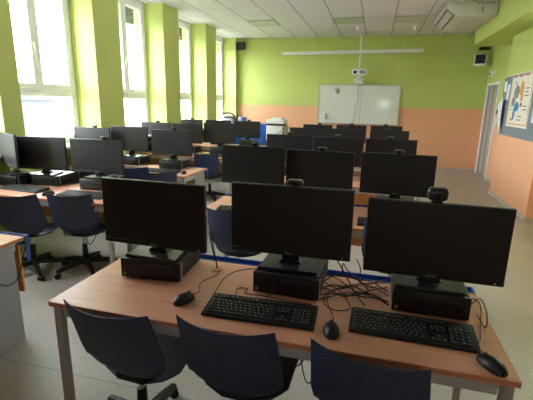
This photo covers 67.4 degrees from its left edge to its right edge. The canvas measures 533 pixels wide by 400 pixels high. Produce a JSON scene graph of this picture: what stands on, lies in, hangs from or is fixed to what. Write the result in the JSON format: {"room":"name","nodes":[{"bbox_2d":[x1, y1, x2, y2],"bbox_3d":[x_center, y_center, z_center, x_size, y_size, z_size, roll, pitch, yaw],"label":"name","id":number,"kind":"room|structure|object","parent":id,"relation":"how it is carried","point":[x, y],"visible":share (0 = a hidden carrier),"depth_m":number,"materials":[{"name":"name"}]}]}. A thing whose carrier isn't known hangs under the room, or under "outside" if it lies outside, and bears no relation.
{"room":"computer lab","nodes":[
{"label":"computer lab","id":0,"kind":"room"},
{"bbox_2d":[0,0,237,231],"bbox_3d":[-2.572,-1.400,5.357,0.700,3.070,11.360,5,14,14],"label":"wall","id":1,"kind":"structure","parent":0,"point":[94,24],"depth_m":5.64,"materials":[{"name":"green paint"}]},
{"bbox_2d":[19,0,78,148],"bbox_3d":[-2.662,-1.701,4.686,0.550,2.170,1.243,5,14,14],"label":"window","id":2,"kind":"structure","parent":1,"relation":"in","point":[37,87],"depth_m":5.08,"materials":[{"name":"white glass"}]},
{"bbox_2d":[118,0,150,136],"bbox_3d":[-2.196,-2.103,6.374,0.550,2.170,1.243,5,14,14],"label":"window","id":3,"kind":"structure","parent":1,"relation":"in","point":[125,7],"depth_m":6.70,"materials":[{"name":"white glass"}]},
{"bbox_2d":[178,19,203,128],"bbox_3d":[-1.731,-2.506,8.062,0.550,2.170,1.243,5,14,14],"label":"window","id":4,"kind":"structure","parent":1,"relation":"in","point":[181,24],"depth_m":8.50,"materials":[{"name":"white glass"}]},
{"bbox_2d":[216,35,222,119],"bbox_3d":[-1.255,-2.917,9.790,0.550,2.170,1.327,5,14,14],"label":"window","id":5,"kind":"structure","parent":1,"relation":"in","point":[219,40],"depth_m":10.27,"materials":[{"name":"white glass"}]},
{"bbox_2d":[181,119,202,135],"bbox_3d":[-1.525,-1.457,8.136,0.540,0.372,0.200,5,14,14],"label":"monitor","id":6,"kind":"object","parent":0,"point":[191,121],"visible":0.27,"depth_m":8.02,"materials":[{"name":"black plastic"}]},
{"bbox_2d":[0,170,532,399],"bbox_3d":[0.457,0.418,4.955,7.040,0.150,11.760,5,14,14],"label":"floor","id":7,"kind":"structure","parent":0,"point":[31,370],"depth_m":2.77,"materials":[{"name":"tile"}]},
{"bbox_2d":[0,231,30,355],"bbox_3d":[-2.285,0.555,2.440,1.470,0.666,0.660,5,14,14],"label":"computer desk","id":8,"kind":"object","parent":7,"relation":"on","point":[12,331],"visible":0.99,"depth_m":2.41,"materials":[{"name":"brown wood"}]},
{"bbox_2d":[0,194,69,280],"bbox_3d":[-2.049,0.260,3.500,0.558,0.746,0.536,1,14,-2],"label":"swivel chair","id":9,"kind":"object","parent":7,"relation":"on","point":[22,214],"visible":0.82,"depth_m":3.32,"materials":[{"name":"blue plastic"}]},
{"bbox_2d":[0,182,138,263],"bbox_3d":[-1.926,0.227,3.817,1.510,0.666,0.660,5,14,14],"label":"computer desk","id":10,"kind":"object","parent":7,"relation":"on","point":[98,204],"visible":0.13,"depth_m":3.60,"materials":[{"name":"brown wood"}]},
{"bbox_2d":[0,171,34,185],"bbox_3d":[-2.481,-0.216,3.971,0.298,0.100,0.307,5,14,14],"label":"desktop computer","id":11,"kind":"object","parent":10,"relation":"on","point":[24,179],"visible":0.59,"depth_m":3.83,"materials":[{"name":"black plastic"}]},
{"bbox_2d":[0,132,31,175],"bbox_3d":[-2.461,-0.458,3.908,0.540,0.396,0.200,14,19,42],"label":"monitor","id":12,"kind":"object","parent":11,"relation":"on","point":[8,143],"visible":0.99,"depth_m":3.83,"materials":[{"name":"black plastic"}]},
{"bbox_2d":[0,184,49,192],"bbox_3d":[-2.251,-0.113,3.712,0.452,0.031,0.160,6,14,19],"label":"keyboard","id":13,"kind":"object","parent":10,"relation":"on","point":[14,187],"visible":0.99,"depth_m":3.68,"materials":[{"name":"plastic"}]},
{"bbox_2d":[31,170,77,185],"bbox_3d":[-2.125,-0.221,4.020,0.298,0.100,0.307,4,14,11],"label":"desktop computer","id":14,"kind":"object","parent":10,"relation":"on","point":[66,177],"visible":0.94,"depth_m":3.89,"materials":[{"name":"black plastic"}]},
{"bbox_2d":[16,136,68,175],"bbox_3d":[-2.165,-0.439,3.914,0.540,0.370,0.200,4,14,10],"label":"monitor","id":15,"kind":"object","parent":14,"relation":"on","point":[47,154],"visible":0.91,"depth_m":3.84,"materials":[{"name":"black plastic"}]},
{"bbox_2d":[56,189,102,199],"bbox_3d":[-1.612,-0.052,3.518,0.452,0.031,0.160,5,14,14],"label":"keyboard","id":16,"kind":"object","parent":10,"relation":"on","point":[67,193],"visible":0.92,"depth_m":3.50,"materials":[{"name":"plastic"}]},
{"bbox_2d":[79,175,124,190],"bbox_3d":[-1.579,-0.171,3.861,0.298,0.100,0.307,4,14,13],"label":"desktop computer","id":17,"kind":"object","parent":10,"relation":"on","point":[89,184],"visible":0.38,"depth_m":3.73,"materials":[{"name":"black plastic"}]},
{"bbox_2d":[69,138,124,179],"bbox_3d":[-1.575,-0.396,3.791,0.540,0.368,0.200,4,14,11],"label":"monitor","id":18,"kind":"object","parent":17,"relation":"on","point":[104,158],"visible":0.94,"depth_m":3.72,"materials":[{"name":"black plastic"}]},
{"bbox_2d":[46,193,117,279],"bbox_3d":[-1.612,0.258,3.546,0.558,0.746,0.536,1,14,0],"label":"swivel chair","id":19,"kind":"object","parent":7,"relation":"on","point":[75,216],"visible":0.88,"depth_m":3.37,"materials":[{"name":"blue plastic"}]},
{"bbox_2d":[63,299,186,399],"bbox_3d":[-0.544,0.712,1.775,0.558,0.746,0.536,5,14,17],"label":"swivel chair","id":20,"kind":"object","parent":7,"relation":"on","point":[130,348],"visible":0.91,"depth_m":1.57,"materials":[{"name":"blue plastic"}]},
{"bbox_2d":[117,167,148,179],"bbox_3d":[-1.573,-0.078,4.927,0.558,0.746,0.536,1,14,-2],"label":"swivel chair","id":21,"kind":"object","parent":7,"relation":"on","point":[130,173],"visible":0.08,"depth_m":4.63,"materials":[{"name":"blue fabric"}]},
{"bbox_2d":[59,163,207,184],"bbox_3d":[-1.718,-0.090,5.135,1.810,0.666,0.660,5,14,14],"label":"computer desk","id":22,"kind":"object","parent":7,"relation":"on","point":[195,175],"visible":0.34,"depth_m":4.93,"materials":[{"name":"brown wood"}]},
{"bbox_2d":[124,155,149,164],"bbox_3d":[-1.773,-0.539,5.354,0.298,0.100,0.307,5,14,13],"label":"desktop computer","id":23,"kind":"object","parent":22,"relation":"on","point":[146,158],"visible":0.74,"depth_m":5.21,"materials":[{"name":"black plastic"}]},
{"bbox_2d":[110,126,148,157],"bbox_3d":[-1.774,-0.775,5.270,0.540,0.396,0.200,5,14,13],"label":"monitor","id":24,"kind":"object","parent":23,"relation":"on","point":[134,138],"visible":0.79,"depth_m":5.19,"materials":[{"name":"black plastic"}]},
{"bbox_2d":[149,168,180,172],"bbox_3d":[-1.262,-0.354,4.787,0.452,0.031,0.160,4,14,13],"label":"keyboard","id":25,"kind":"object","parent":22,"relation":"on","point":[155,170],"visible":0.81,"depth_m":4.75,"materials":[{"name":"plastic"}]},
{"bbox_2d":[159,159,190,169],"bbox_3d":[-1.165,-0.464,5.097,0.298,0.100,0.307,4,14,12],"label":"desktop computer","id":26,"kind":"object","parent":22,"relation":"on","point":[185,163],"visible":0.88,"depth_m":4.96,"materials":[{"name":"black plastic"}]},
{"bbox_2d":[151,129,192,161],"bbox_3d":[-1.163,-0.692,5.014,0.540,0.380,0.200,4,14,12],"label":"monitor","id":27,"kind":"object","parent":26,"relation":"on","point":[174,143],"visible":1,"depth_m":4.95,"materials":[{"name":"black plastic"}]},
{"bbox_3d":[-2.252,-0.547,5.345,0.298,0.101,0.307,5,14,14],"label":"desktop computer","id":28,"kind":"object","parent":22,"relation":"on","visible":0},
{"bbox_2d":[74,127,110,139],"bbox_3d":[-2.254,-0.772,5.264,0.540,0.372,0.200,5,14,14],"label":"monitor","id":29,"kind":"object","parent":28,"relation":"on","point":[79,132],"visible":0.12,"depth_m":5.18,"materials":[{"name":"black plastic"}]},
{"bbox_2d":[142,170,176,182],"bbox_3d":[-1.272,-0.004,4.651,0.558,0.746,0.536,-6,15,-27],"label":"swivel chair","id":30,"kind":"object","parent":7,"relation":"on","point":[168,176],"visible":0.12,"depth_m":4.37,"materials":[{"name":"blue fabric"}]},
{"bbox_2d":[127,151,231,193],"bbox_3d":[-1.313,-0.440,6.601,1.810,0.666,0.660,5,14,14],"label":"computer desk","id":31,"kind":"object","parent":7,"relation":"on","point":[154,159],"visible":0.06,"depth_m":6.36,"materials":[{"name":"brown wood"}]},
{"bbox_2d":[193,145,200,152],"bbox_3d":[-1.292,-0.855,6.689,0.298,0.100,0.307,5,14,14],"label":"desktop computer","id":32,"kind":"object","parent":31,"relation":"on","point":[197,148],"visible":0.33,"depth_m":6.65,"materials":[{"name":"black plastic"}]},
{"bbox_2d":[171,123,201,146],"bbox_3d":[-1.295,-1.080,6.608,0.540,0.372,0.200,5,14,14],"label":"monitor","id":33,"kind":"object","parent":32,"relation":"on","point":[196,129],"visible":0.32,"depth_m":6.51,"materials":[{"name":"black plastic"}]},
{"bbox_2d":[209,148,221,153],"bbox_3d":[-0.746,-0.822,6.599,0.298,0.100,0.307,5,14,15],"label":"desktop computer","id":34,"kind":"object","parent":31,"relation":"on","point":[211,150],"visible":0.42,"depth_m":6.47,"materials":[{"name":"black plastic"}]},
{"bbox_2d":[204,123,234,147],"bbox_3d":[-0.749,-1.057,6.516,0.540,0.394,0.200,5,14,15],"label":"monitor","id":35,"kind":"object","parent":34,"relation":"on","point":[220,133],"visible":0.84,"depth_m":6.45,"materials":[{"name":"black plastic"}]},
{"bbox_3d":[-1.826,-0.897,6.816,0.298,0.101,0.307,5,14,14],"label":"desktop computer","id":36,"kind":"object","parent":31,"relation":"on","visible":0},
{"bbox_2d":[141,122,170,144],"bbox_3d":[-1.828,-1.123,6.734,0.540,0.376,0.200,5,14,14],"label":"monitor","id":37,"kind":"object","parent":36,"relation":"on","point":[151,125],"visible":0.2,"depth_m":6.64,"materials":[{"name":"black plastic"}]},
{"bbox_2d":[193,153,225,201],"bbox_3d":[-0.878,-0.383,6.236,0.558,0.746,0.536,3,14,9],"label":"swivel chair","id":38,"kind":"object","parent":7,"relation":"on","point":[211,162],"visible":0.69,"depth_m":6.03,"materials":[{"name":"blue plastic"}]},
{"bbox_2d":[193,142,266,151],"bbox_3d":[-0.935,-0.766,7.973,1.810,0.666,0.660,5,14,14],"label":"computer desk","id":39,"kind":"object","parent":7,"relation":"on","point":[205,146],"visible":0.02,"depth_m":7.91,"materials":[{"name":"brown wood"}]},
{"bbox_2d":[239,140,256,145],"bbox_3d":[-0.363,-1.136,7.920,0.298,0.100,0.307,5,14,14],"label":"desktop computer","id":40,"kind":"object","parent":39,"relation":"on","point":[241,142],"visible":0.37,"depth_m":7.79,"materials":[{"name":"black plastic"}]},
{"bbox_2d":[234,121,260,140],"bbox_3d":[-0.366,-1.361,7.839,0.540,0.372,0.200,5,14,14],"label":"monitor","id":41,"kind":"object","parent":40,"relation":"on","point":[246,129],"visible":0.95,"depth_m":7.77,"materials":[{"name":"black plastic"}]},
{"bbox_2d":[207,207,260,258],"bbox_3d":[-0.207,0.379,3.168,0.558,0.746,0.536,5,14,14],"label":"swivel chair","id":42,"kind":"object","parent":7,"relation":"on","point":[220,223],"visible":0.34,"depth_m":2.98,"materials":[{"name":"blue fabric"}]},
{"bbox_2d":[176,314,298,399],"bbox_3d":[-0.092,0.743,1.686,0.558,0.746,0.536,5,14,16],"label":"swivel chair","id":43,"kind":"object","parent":7,"relation":"on","point":[236,367],"visible":0.99,"depth_m":1.46,"materials":[{"name":"blue fabric"}]},
{"bbox_2d":[229,122,266,144],"bbox_3d":[-0.443,-1.355,9.724,0.920,1.000,0.450,5,14,14],"label":"base cabinet","id":44,"kind":"object","parent":7,"relation":"on","point":[262,139],"visible":0.21,"depth_m":9.41,"materials":[{"name":"blue laminate"}]},
{"bbox_2d":[201,194,367,256],"bbox_3d":[0.399,0.415,3.239,1.780,0.666,0.694,5,14,14],"label":"computer desk","id":45,"kind":"object","parent":7,"relation":"on","point":[359,210],"visible":0.16,"depth_m":3.27,"materials":[{"name":"brown wood"}]},
{"bbox_2d":[216,205,231,212],"bbox_3d":[-0.169,0.082,3.089,0.452,0.031,0.160,4,14,13],"label":"keyboard","id":46,"kind":"object","parent":45,"relation":"on","point":[222,208],"visible":0.29,"depth_m":3.10,"materials":[{"name":"plastic"}]},
{"bbox_3d":[1.016,0.050,3.176,0.298,0.101,0.307,6,14,18],"label":"desktop computer","id":47,"kind":"object","parent":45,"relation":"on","visible":0},
{"bbox_2d":[359,152,437,199],"bbox_3d":[1.009,-0.177,3.096,0.540,0.374,0.200,6,14,18],"label":"monitor","id":48,"kind":"object","parent":47,"relation":"on","point":[393,175],"visible":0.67,"depth_m":3.03,"materials":[{"name":"black plastic"}]},
{"bbox_3d":[-0.098,-0.039,3.446,0.298,0.101,0.307,5,14,14],"label":"desktop computer","id":49,"kind":"object","parent":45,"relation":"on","visible":0},
{"bbox_2d":[222,145,284,184],"bbox_3d":[-0.101,-0.268,3.364,0.540,0.380,0.200,5,14,14],"label":"monitor","id":50,"kind":"object","parent":49,"relation":"on","point":[248,164],"visible":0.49,"depth_m":3.29,"materials":[{"name":"black plastic"}]},
{"bbox_3d":[0.441,-0.002,3.338,0.297,0.101,0.307,5,14,15],"label":"desktop computer","id":51,"kind":"object","parent":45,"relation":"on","visible":0},
{"bbox_2d":[286,149,354,189],"bbox_3d":[0.437,-0.224,3.259,0.540,0.368,0.200,5,14,15],"label":"monitor","id":52,"kind":"object","parent":51,"relation":"on","point":[316,168],"visible":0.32,"depth_m":3.18,"materials":[{"name":"black plastic"}]},
{"bbox_2d":[48,254,521,399],"bbox_3d":[0.021,0.743,1.867,1.780,0.666,0.694,5,14,14],"label":"computer desk","id":53,"kind":"object","parent":7,"relation":"on","point":[106,293],"visible":0.47,"depth_m":1.62,"materials":[{"name":"brown wood"}]},
{"bbox_2d":[121,245,200,281],"bbox_3d":[-0.523,0.298,2.029,0.298,0.100,0.307,4,14,10],"label":"desktop computer","id":54,"kind":"object","parent":53,"relation":"on","point":[135,267],"visible":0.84,"depth_m":1.89,"materials":[{"name":"black plastic"}]},
{"bbox_2d":[101,177,206,262],"bbox_3d":[-0.516,0.080,1.931,0.540,0.368,0.200,5,14,16],"label":"monitor","id":55,"kind":"object","parent":54,"relation":"on","point":[169,219],"visible":1,"depth_m":1.86,"materials":[{"name":"black plastic"}]},
{"bbox_2d":[173,290,194,305],"bbox_3d":[-0.352,0.414,1.702,0.062,0.036,0.108,10,16,32],"label":"computer mouse","id":56,"kind":"object","parent":53,"relation":"on","point":[184,298],"visible":1,"depth_m":1.68,"materials":[{"name":"black plastic"}]},
{"bbox_2d":[201,293,318,330],"bbox_3d":[-0.024,0.445,1.616,0.452,0.031,0.160,4,14,12],"label":"keyboard","id":57,"kind":"object","parent":53,"relation":"on","point":[220,305],"visible":1,"depth_m":1.59,"materials":[{"name":"black plastic"}]},
{"bbox_2d":[253,253,327,300],"bbox_3d":[0.125,0.345,1.889,0.298,0.100,0.307,5,14,16],"label":"desktop computer","id":58,"kind":"object","parent":53,"relation":"on","point":[304,286],"visible":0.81,"depth_m":1.75,"materials":[{"name":"black plastic"}]},
{"bbox_2d":[231,182,354,274],"bbox_3d":[0.117,0.112,1.823,0.540,0.382,0.200,4,14,13],"label":"monitor","id":59,"kind":"object","parent":58,"relation":"on","point":[297,226],"visible":1,"depth_m":1.75,"materials":[{"name":"black plastic"}]},
{"bbox_2d":[287,179,303,186],"bbox_3d":[0.123,-0.058,1.718,0.072,0.062,0.050,4,14,13],"label":"webcam","id":60,"kind":"object","parent":59,"relation":"on","point":[293,182],"visible":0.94,"depth_m":1.70,"materials":[{"name":"black plastic"}]},
{"bbox_2d":[323,319,339,339],"bbox_3d":[0.243,0.478,1.491,0.062,0.036,0.108,3,14,7],"label":"computer mouse","id":61,"kind":"object","parent":53,"relation":"on","point":[331,331],"visible":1,"depth_m":1.46,"materials":[{"name":"black plastic"}]},
{"bbox_2d":[322,287,388,305],"bbox_3d":[0.378,0.415,1.732,0.301,0.019,0.046,8,15,24],"label":"cable","id":62,"kind":"object","parent":53,"relation":"on","point":[322,287],"visible":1,"depth_m":1.73,"materials":[{"name":"rubber"}]},
{"bbox_2d":[348,307,480,353],"bbox_3d":[0.546,0.482,1.510,0.452,0.031,0.160,5,14,15],"label":"keyboard","id":63,"kind":"object","parent":53,"relation":"on","point":[396,326],"visible":1,"depth_m":1.49,"materials":[{"name":"plastic"}]},
{"bbox_2d":[391,273,471,320],"bbox_3d":[0.703,0.391,1.750,0.298,0.100,0.307,5,14,15],"label":"desktop computer","id":64,"kind":"object","parent":53,"relation":"on","point":[402,299],"visible":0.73,"depth_m":1.61,"materials":[{"name":"black plastic"}]},
{"bbox_2d":[363,197,516,295],"bbox_3d":[0.692,0.173,1.665,0.540,0.360,0.200,5,14,15],"label":"monitor","id":65,"kind":"object","parent":64,"relation":"on","point":[432,247],"visible":1,"depth_m":1.60,"materials":[{"name":"black plastic"}]},
{"bbox_2d":[427,186,448,203],"bbox_3d":[0.669,0.011,1.569,0.076,0.124,0.050,5,14,15],"label":"webcam","id":66,"kind":"object","parent":65,"relation":"on","point":[437,195],"visible":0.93,"depth_m":1.54,"materials":[{"name":"black plastic"}]},
{"bbox_2d":[476,351,507,376],"bbox_3d":[0.740,0.532,1.310,0.062,0.036,0.108,-3,14,-17],"label":"computer mouse","id":67,"kind":"object","parent":53,"relation":"on","point":[487,361],"visible":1,"depth_m":1.29,"materials":[{"name":"black plastic"}]},
{"bbox_2d":[285,162,360,175],"bbox_3d":[1.156,-0.239,5.985,1.780,0.666,0.694,5,14,14],"label":"computer desk","id":68,"kind":"object","parent":7,"relation":"on","point":[357,170],"visible":0.02,"depth_m":6.12,"materials":[{"name":"brown wood"}]},
{"bbox_3d":[0.630,-0.695,6.197,0.297,0.101,0.307,5,14,14],"label":"desktop computer","id":69,"kind":"object","parent":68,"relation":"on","visible":0},
{"bbox_2d":[290,127,324,148],"bbox_3d":[0.627,-0.920,6.116,0.540,0.372,0.200,5,14,14],"label":"monitor","id":70,"kind":"object","parent":69,"relation":"on","point":[320,132],"visible":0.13,"depth_m":6.02,"materials":[{"name":"black plastic"}]},
{"bbox_3d":[1.188,-0.649,6.054,0.298,0.101,0.307,5,14,14],"label":"desktop computer","id":71,"kind":"object","parent":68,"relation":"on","visible":0},
{"bbox_2d":[328,128,364,150],"bbox_3d":[1.187,-0.877,5.972,0.540,0.378,0.200,5,14,14],"label":"monitor","id":72,"kind":"object","parent":71,"relation":"on","point":[346,133],"visible":0.23,"depth_m":5.87,"materials":[{"name":"black plastic"}]},
{"bbox_3d":[1.777,-0.598,5.893,0.298,0.101,0.307,5,14,14],"label":"desktop computer","id":73,"kind":"object","parent":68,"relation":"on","visible":0},
{"bbox_2d":[370,130,409,139],"bbox_3d":[1.774,-0.824,5.812,0.540,0.376,0.200,5,14,14],"label":"monitor","id":74,"kind":"object","parent":73,"relation":"on","point":[376,134],"visible":0.21,"depth_m":5.72,"materials":[{"name":"black plastic"}]},
{"bbox_2d":[284,175,419,204],"bbox_3d":[0.777,0.088,4.612,1.780,0.666,0.694,5,14,14],"label":"computer desk","id":75,"kind":"object","parent":7,"relation":"on","point":[361,198],"visible":0.04,"depth_m":4.67,"materials":[{"name":"brown wood"}]},
{"bbox_3d":[0.280,-0.361,4.798,0.298,0.101,0.307,5,14,14],"label":"desktop computer","id":76,"kind":"object","parent":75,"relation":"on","visible":0},
{"bbox_2d":[267,134,312,166],"bbox_3d":[0.277,-0.586,4.717,0.540,0.372,0.200,5,14,14],"label":"monitor","id":77,"kind":"object","parent":76,"relation":"on","point":[302,142],"visible":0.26,"depth_m":4.63,"materials":[{"name":"black plastic"}]},
{"bbox_3d":[0.806,-0.298,4.583,0.297,0.101,0.307,5,14,13],"label":"desktop computer","id":78,"kind":"object","parent":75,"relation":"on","visible":0},
{"bbox_2d":[313,136,363,166],"bbox_3d":[0.804,-0.523,4.502,0.540,0.372,0.200,5,14,13],"label":"monitor","id":79,"kind":"object","parent":78,"relation":"on","point":[341,144],"visible":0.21,"depth_m":4.41,"materials":[{"name":"black plastic"}]},
{"bbox_3d":[1.375,-0.272,4.523,0.298,0.101,0.307,5,14,14],"label":"desktop computer","id":80,"kind":"object","parent":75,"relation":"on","visible":0},
{"bbox_2d":[365,138,417,154],"bbox_3d":[1.372,-0.494,4.442,0.540,0.368,0.200,5,14,14],"label":"monitor","id":81,"kind":"object","parent":80,"relation":"on","point":[372,145],"visible":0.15,"depth_m":4.36,"materials":[{"name":"black plastic"}]},
{"bbox_2d":[311,338,431,399],"bbox_3d":[0.400,0.792,1.526,0.558,0.746,0.536,7,15,23],"label":"swivel chair","id":82,"kind":"object","parent":7,"relation":"on","point":[334,376],"visible":1,"depth_m":1.26,"materials":[{"name":"blue plastic"}]},
{"bbox_2d":[361,220,390,276],"bbox_3d":[0.905,0.467,2.902,0.558,0.746,0.536,6,15,20],"label":"swivel chair","id":83,"kind":"object","parent":7,"relation":"on","point":[365,222],"visible":0.07,"depth_m":2.78,"materials":[{"name":"blue plastic"}]},
{"bbox_3d":[0.251,-1.080,9.370,0.470,0.660,0.480,5,14,14],"label":"stand","id":84,"kind":"object","parent":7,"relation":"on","visible":0},
{"bbox_2d":[266,118,288,139],"bbox_3d":[0.253,-1.641,9.217,0.440,0.500,0.414,5,14,14],"label":"printer","id":85,"kind":"object","parent":84,"relation":"on","point":[274,125],"visible":0.61,"depth_m":9.04,"materials":[{"name":"white plastic"}]},
{"bbox_3d":[1.534,-0.566,7.358,1.780,0.666,0.694,5,14,14],"label":"computer desk","id":86,"kind":"object","parent":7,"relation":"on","visible":0},
{"bbox_3d":[0.961,-1.014,7.531,0.298,0.101,0.307,5,14,14],"label":"desktop computer","id":87,"kind":"object","parent":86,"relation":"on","visible":0},
{"bbox_2d":[303,124,332,136],"bbox_3d":[0.958,-1.230,7.452,0.540,0.354,0.200,5,14,14],"label":"monitor","id":88,"kind":"object","parent":87,"relation":"on","point":[326,127],"visible":0.16,"depth_m":7.35,"materials":[{"name":"black plastic"}]},
{"bbox_3d":[1.556,-0.974,7.419,0.298,0.101,0.307,5,14,14],"label":"desktop computer","id":89,"kind":"object","parent":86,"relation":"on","visible":0},
{"bbox_2d":[336,125,366,142],"bbox_3d":[1.553,-1.193,7.339,0.540,0.360,0.200,5,14,14],"label":"monitor","id":90,"kind":"object","parent":89,"relation":"on","point":[337,126],"visible":0.22,"depth_m":7.23,"materials":[{"name":"black plastic"}]},
{"bbox_3d":[2.147,-0.925,7.267,0.298,0.101,0.307,5,14,14],"label":"desktop computer","id":91,"kind":"object","parent":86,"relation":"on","visible":0},
{"bbox_2d":[371,126,402,130],"bbox_3d":[2.144,-1.147,7.187,0.540,0.368,0.200,5,14,14],"label":"monitor","id":92,"kind":"object","parent":91,"relation":"on","point":[394,128],"visible":0.15,"depth_m":7.08,"materials":[{"name":"black plastic"}]},
{"bbox_3d":[-0.768,-1.485,10.376,0.650,0.930,0.495,5,14,14],"label":"cabinet","id":93,"kind":"object","parent":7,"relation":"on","visible":0},
{"bbox_2d":[221,112,246,122],"bbox_3d":[-0.823,-2.077,10.151,0.620,0.312,0.301,5,14,14],"label":"machine","id":94,"kind":"object","parent":93,"relation":"on","point":[232,117],"visible":0.73,"depth_m":10.03,"materials":[{"name":"blue metal"}]},
{"bbox_2d":[136,0,499,38],"bbox_3d":[0.521,-2.709,4.192,7.040,0.150,11.760,5,14,14],"label":"ceiling","id":95,"kind":"structure","parent":0,"point":[306,18],"depth_m":7.39,"materials":[{"name":"tile"}]},
{"bbox_2d":[247,20,279,25],"bbox_3d":[-0.049,-3.596,8.129,0.550,0.016,0.520,5,14,14],"label":"recessed light","id":96,"kind":"object","parent":95,"relation":"in","point":[259,22],"visible":1,"depth_m":8.10,"materials":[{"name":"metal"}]},
{"bbox_2d":[333,17,363,23],"bbox_3d":[1.590,-3.460,7.710,0.545,0.016,0.520,5,14,14],"label":"recessed light","id":97,"kind":"object","parent":95,"relation":"in","point":[353,20],"visible":1,"depth_m":7.67,"materials":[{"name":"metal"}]},
{"bbox_2d":[281,37,423,55],"bbox_3d":[1.905,-3.562,9.120,3.190,0.469,0.100,5,14,14],"label":"light fixture","id":98,"kind":"object","parent":95,"relation":"hanging from","point":[404,50],"visible":1,"depth_m":9.09,"materials":[{"name":"white plastic"}]},
{"bbox_2d":[352,33,366,83],"bbox_3d":[2.204,-3.297,9.362,0.340,1.089,0.500,5,14,14],"label":"projector","id":99,"kind":"object","parent":95,"relation":"hanging from","point":[359,72],"visible":0.96,"depth_m":9.23,"materials":[{"name":"white plastic"}]},
{"bbox_2d":[395,15,427,21],"bbox_3d":[2.686,-3.369,7.429,0.545,0.016,0.520,5,14,14],"label":"recessed light","id":100,"kind":"object","parent":95,"relation":"in","point":[415,18],"visible":1,"depth_m":7.38,"materials":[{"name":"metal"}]},
{"bbox_2d":[434,1,499,30],"bbox_3d":[3.349,-3.106,6.807,0.745,0.202,1.383,5,14,14],"label":"air conditioner","id":101,"kind":"object","parent":95,"relation":"attached to","point":[455,16],"visible":1,"depth_m":6.29,"materials":[{"name":"grey plastic"}]},
{"bbox_2d":[436,10,453,29],"bbox_3d":[3.066,-3.093,6.890,0.123,0.094,1.290,5,14,14],"label":"grille","id":102,"kind":"object","parent":101,"relation":"attached to","point":[446,17],"depth_m":6.79,"materials":[{"name":"grey plastic"}]},
{"bbox_2d":[238,34,491,168],"bbox_3d":[1.986,-2.439,10.004,7.040,3.070,0.200,5,14,14],"label":"wall","id":103,"kind":"structure","parent":0,"point":[442,97],"depth_m":9.57,"materials":[{"name":"green paint"}]},
{"bbox_2d":[317,84,400,125],"bbox_3d":[2.238,-2.335,9.789,1.950,0.940,0.119,5,14,14],"label":"whiteboard","id":104,"kind":"object","parent":103,"relation":"attached to","point":[377,104],"visible":1,"depth_m":9.79,"materials":[{"name":"plastic"}]},
{"bbox_2d":[332,123,381,124],"bbox_3d":[2.222,-1.880,9.872,1.200,0.015,0.064,5,14,14],"label":"tray","id":105,"kind":"object","parent":104,"relation":"on","point":[332,123],"depth_m":9.84,"materials":[{"name":"metal"}]},
{"bbox_2d":[436,167,474,171],"bbox_3d":[2.074,-0.942,10.224,5.940,0.060,0.012,5,14,14],"label":"baseboard","id":106,"kind":"structure","parent":103,"relation":"attached to","point":[437,168],"depth_m":9.59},
{"bbox_2d":[473,54,487,65],"bbox_3d":[4.737,-3.087,8.819,0.240,0.241,0.275,11,17,36],"label":"loudspeaker","id":107,"kind":"object","parent":103,"relation":"attached to","point":[480,59],"visible":1,"depth_m":8.72,"materials":[{"name":"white plastic"}]},
{"bbox_2d":[474,54,485,63],"bbox_3d":[4.668,-3.077,8.720,0.203,0.189,0.034,11,17,36],"label":"grille","id":108,"kind":"object","parent":107,"relation":"attached to","point":[479,58],"depth_m":8.71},
{"bbox_2d":[474,27,532,217],"bbox_3d":[3.521,-0.894,3.797,0.660,3.070,11.360,5,14,14],"label":"wall","id":109,"kind":"structure","parent":0,"point":[510,164],"depth_m":6.18,"materials":[{"name":"green paint"}]},
{"bbox_2d":[475,81,500,178],"bbox_3d":[4.893,-1.509,8.674,0.220,2.010,0.950,5,14,14],"label":"door","id":110,"kind":"structure","parent":109,"relation":"in","point":[492,92],"depth_m":8.80,"materials":[{"name":"wood"}]},
{"bbox_2d":[474,0,532,44],"bbox_3d":[2.982,-2.012,2.807,0.690,0.450,9.720,5,14,14],"label":"beam","id":111,"kind":"structure","parent":109,"relation":"attached to","point":[514,17],"depth_m":5.90,"materials":[{"name":"green paint"}]},
{"bbox_2d":[485,177,532,221],"bbox_3d":[3.176,0.674,3.691,0.322,0.060,10.280,5,14,14],"label":"baseboard","id":112,"kind":"structure","parent":109,"relation":"attached to","point":[524,219],"depth_m":6.17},
{"bbox_2d":[497,71,532,141],"bbox_3d":[3.749,-1.390,5.915,0.025,0.930,1.790,5,14,14],"label":"notice board","id":113,"kind":"object","parent":109,"relation":"attached to","point":[526,134],"visible":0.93,"depth_m":6.16,"materials":[{"name":"grey fabric"}]},
{"bbox_2d":[497,98,502,130],"bbox_3d":[3.905,-1.441,6.706,0.011,0.550,0.331,6,14,18],"label":"paper sheet","id":114,"kind":"object","parent":113,"relation":"hanging from","point":[501,101],"visible":1,"depth_m":6.66,"materials":[{"name":"white paper"}]},
{"bbox_2d":[505,70,532,128],"bbox_3d":[3.745,-1.478,5.917,0.005,0.790,0.940,5,14,14],"label":"poster","id":115,"kind":"object","parent":113,"relation":"attached to","point":[522,85],"visible":1,"depth_m":5.87,"materials":[{"name":"beige paper"}]},
{"label":"outside","id":116,"kind":"structure","parent":0,"visible":0},
{"bbox_3d":[-38.338,3.750,22.107,75.630,0.300,140.000,5,14,14],"label":"ground","id":117,"kind":"structure","parent":116,"visible":0},
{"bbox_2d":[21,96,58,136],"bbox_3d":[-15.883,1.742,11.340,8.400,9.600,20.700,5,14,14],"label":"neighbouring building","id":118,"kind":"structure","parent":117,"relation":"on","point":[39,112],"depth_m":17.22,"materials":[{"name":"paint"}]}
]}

